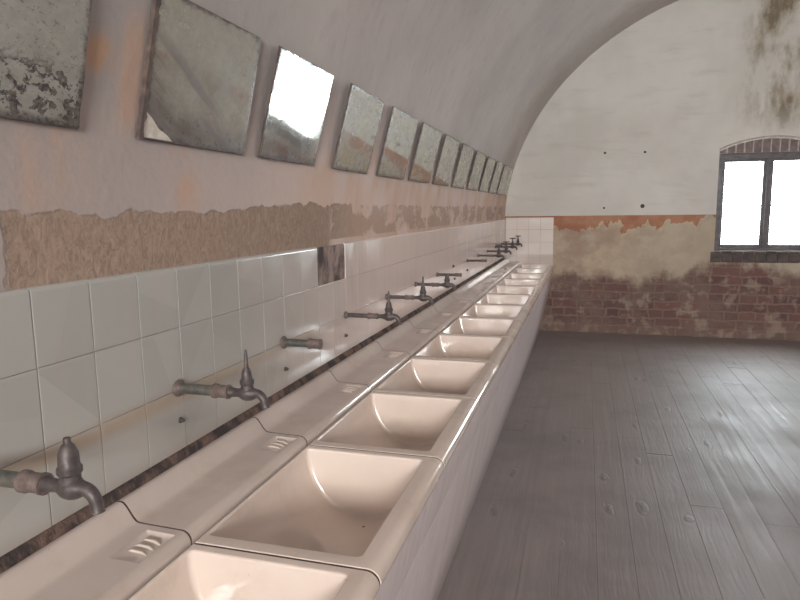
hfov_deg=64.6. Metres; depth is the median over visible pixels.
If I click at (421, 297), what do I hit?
spout
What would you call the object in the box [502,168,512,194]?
wall mirror
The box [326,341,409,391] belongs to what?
ledge
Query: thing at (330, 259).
mortar
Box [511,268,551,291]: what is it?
basin
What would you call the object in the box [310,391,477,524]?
basin
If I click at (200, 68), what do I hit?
wall mirror
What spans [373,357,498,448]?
basin
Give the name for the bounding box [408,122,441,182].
wall mirror
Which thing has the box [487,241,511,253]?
water tap
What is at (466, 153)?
wall mirror
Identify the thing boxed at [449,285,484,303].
ledge
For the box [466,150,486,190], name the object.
wall mirror
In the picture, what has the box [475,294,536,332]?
basin
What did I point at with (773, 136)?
plaster lip
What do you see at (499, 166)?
wall mirror
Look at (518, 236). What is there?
water tap
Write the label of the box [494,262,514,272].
ledge
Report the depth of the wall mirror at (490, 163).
6.13 m
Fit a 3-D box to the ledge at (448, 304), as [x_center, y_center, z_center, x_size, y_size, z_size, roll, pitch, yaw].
[0.377,0.139,4.550,0.196,0.286,0.595,2,8,16]
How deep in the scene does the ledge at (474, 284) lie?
5.65 m
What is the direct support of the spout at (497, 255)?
on the water tap at (498, 254)
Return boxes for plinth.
[395,282,550,599]
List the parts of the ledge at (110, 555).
soap dish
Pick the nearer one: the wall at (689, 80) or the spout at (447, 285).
the spout at (447, 285)
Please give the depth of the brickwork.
7.36 m
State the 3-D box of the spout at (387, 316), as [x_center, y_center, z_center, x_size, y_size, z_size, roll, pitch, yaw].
[-0.043,0.079,2.733,0.111,0.053,0.039,2,8,16]
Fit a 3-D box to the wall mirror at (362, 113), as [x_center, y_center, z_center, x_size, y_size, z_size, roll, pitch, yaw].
[-0.172,-0.712,2.696,0.097,0.322,0.454,1,8,14]
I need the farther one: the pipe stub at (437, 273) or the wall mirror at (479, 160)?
the wall mirror at (479, 160)
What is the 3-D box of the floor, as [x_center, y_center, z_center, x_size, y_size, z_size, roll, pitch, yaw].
[2.420,1.450,0.954,6.417,0.021,13.966,2,8,16]
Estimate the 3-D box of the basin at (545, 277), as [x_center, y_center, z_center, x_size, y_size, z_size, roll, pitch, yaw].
[1.355,-0.150,6.747,0.426,0.214,0.600,2,8,16]
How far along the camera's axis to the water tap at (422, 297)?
3.29 m
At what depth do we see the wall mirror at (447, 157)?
4.34 m
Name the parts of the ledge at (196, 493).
soap dish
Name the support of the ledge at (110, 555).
on the floor
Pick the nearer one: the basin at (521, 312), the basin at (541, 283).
the basin at (521, 312)
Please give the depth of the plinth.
2.72 m
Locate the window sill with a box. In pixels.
[710,250,799,262]
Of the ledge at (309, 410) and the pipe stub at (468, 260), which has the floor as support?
the ledge at (309, 410)
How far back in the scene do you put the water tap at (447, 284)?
3.87 m
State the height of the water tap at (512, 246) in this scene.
0.140 m
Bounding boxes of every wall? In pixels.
[0,0,678,290]
[505,0,799,340]
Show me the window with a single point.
(768, 158)
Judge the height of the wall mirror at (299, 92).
0.322 m
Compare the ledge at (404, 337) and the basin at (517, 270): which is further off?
the basin at (517, 270)
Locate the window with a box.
[714,151,799,250]
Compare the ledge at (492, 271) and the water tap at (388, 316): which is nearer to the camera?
the water tap at (388, 316)
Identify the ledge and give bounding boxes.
[0,502,190,599]
[116,417,306,544]
[252,371,369,445]
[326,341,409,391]
[374,320,437,357]
[408,305,457,333]
[432,294,472,316]
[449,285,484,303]
[464,277,494,293]
[476,271,502,285]
[486,266,509,278]
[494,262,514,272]
[501,258,519,268]
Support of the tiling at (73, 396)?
attached to the wall
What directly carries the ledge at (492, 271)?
on the floor
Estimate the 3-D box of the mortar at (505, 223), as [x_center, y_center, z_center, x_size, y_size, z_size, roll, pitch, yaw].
[1.671,-0.757,8.199,0.608,0.604,0.009,2,8,16]
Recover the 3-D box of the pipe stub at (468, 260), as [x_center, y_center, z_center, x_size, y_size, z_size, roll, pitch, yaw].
[0.676,-0.349,5.617,0.190,0.033,0.033,2,8,16]
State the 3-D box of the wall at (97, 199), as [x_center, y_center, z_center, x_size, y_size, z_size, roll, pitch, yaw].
[2.378,-1.283,0.568,6.224,2.800,13.966,2,8,16]
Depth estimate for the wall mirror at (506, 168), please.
7.28 m
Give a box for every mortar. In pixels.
[0,233,498,468]
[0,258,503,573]
[505,223,540,261]
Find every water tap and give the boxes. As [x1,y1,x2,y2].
[0,436,105,514]
[173,350,269,408]
[344,291,401,324]
[385,276,433,304]
[414,273,455,290]
[478,245,504,258]
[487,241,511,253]
[495,238,517,249]
[501,235,522,246]
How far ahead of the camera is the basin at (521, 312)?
4.69 m
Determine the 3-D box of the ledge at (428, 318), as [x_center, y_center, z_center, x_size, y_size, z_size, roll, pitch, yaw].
[0.209,0.222,3.980,0.196,0.286,0.595,2,8,16]
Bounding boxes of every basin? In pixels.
[128,544,379,599]
[195,445,443,599]
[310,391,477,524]
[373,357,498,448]
[413,334,512,403]
[439,317,522,371]
[459,304,530,348]
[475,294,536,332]
[486,286,541,317]
[496,279,545,307]
[504,273,548,297]
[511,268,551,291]
[517,264,554,285]
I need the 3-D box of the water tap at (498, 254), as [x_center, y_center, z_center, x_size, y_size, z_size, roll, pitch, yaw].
[0.885,-0.469,6.169,0.277,0.140,0.065,2,8,16]
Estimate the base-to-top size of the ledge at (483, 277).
0.286 m
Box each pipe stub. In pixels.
[280,336,322,348]
[436,272,461,276]
[467,259,486,261]
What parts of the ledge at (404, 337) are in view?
soap dish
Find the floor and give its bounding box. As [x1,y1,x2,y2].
[437,330,799,599]
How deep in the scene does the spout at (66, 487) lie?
1.00 m
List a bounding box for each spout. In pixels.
[39,476,105,514]
[227,387,269,408]
[377,313,401,324]
[413,295,433,304]
[439,283,455,290]
[494,254,504,258]
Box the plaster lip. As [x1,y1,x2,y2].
[720,135,799,150]
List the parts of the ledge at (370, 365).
soap dish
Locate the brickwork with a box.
[720,138,799,153]
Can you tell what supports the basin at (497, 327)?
on the floor
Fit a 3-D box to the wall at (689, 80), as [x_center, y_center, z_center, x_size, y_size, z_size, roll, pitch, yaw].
[4.391,-1.590,7.459,6.224,4.180,0.340,2,8,16]
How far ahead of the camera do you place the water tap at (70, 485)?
1.00 m
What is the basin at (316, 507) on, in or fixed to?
on the floor
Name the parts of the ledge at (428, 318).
soap dish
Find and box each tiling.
[0,219,504,556]
[505,217,553,263]
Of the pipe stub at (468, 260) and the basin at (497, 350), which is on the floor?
the basin at (497, 350)
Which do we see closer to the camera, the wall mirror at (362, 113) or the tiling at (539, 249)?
the wall mirror at (362, 113)
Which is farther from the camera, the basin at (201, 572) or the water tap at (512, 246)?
the water tap at (512, 246)
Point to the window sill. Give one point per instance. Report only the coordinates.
(771, 256)
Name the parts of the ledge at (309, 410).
soap dish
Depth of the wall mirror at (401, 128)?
3.21 m
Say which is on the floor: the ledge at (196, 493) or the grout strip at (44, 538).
the ledge at (196, 493)
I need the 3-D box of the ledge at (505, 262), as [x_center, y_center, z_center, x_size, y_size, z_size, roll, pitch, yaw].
[1.386,-0.360,7.970,0.196,0.286,0.595,2,8,16]
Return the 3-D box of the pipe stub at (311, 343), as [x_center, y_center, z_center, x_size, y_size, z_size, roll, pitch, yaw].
[-0.348,0.150,2.201,0.158,0.045,0.046,2,8,16]
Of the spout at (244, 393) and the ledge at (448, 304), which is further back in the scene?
the ledge at (448, 304)
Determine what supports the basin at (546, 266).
on the floor
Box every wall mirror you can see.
[0,0,91,129]
[135,0,261,154]
[256,46,333,165]
[331,83,383,173]
[376,106,418,178]
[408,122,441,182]
[432,134,459,185]
[451,143,474,188]
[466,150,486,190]
[478,156,495,191]
[488,161,503,193]
[496,165,509,194]
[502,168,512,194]
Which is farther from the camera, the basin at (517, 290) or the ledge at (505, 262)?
the ledge at (505, 262)
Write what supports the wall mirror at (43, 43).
attached to the wall at (97, 199)
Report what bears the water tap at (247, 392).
attached to the wall
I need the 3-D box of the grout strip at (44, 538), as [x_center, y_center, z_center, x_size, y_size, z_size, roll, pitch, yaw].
[0.282,-0.010,4.580,0.031,0.050,7.844,2,8,16]

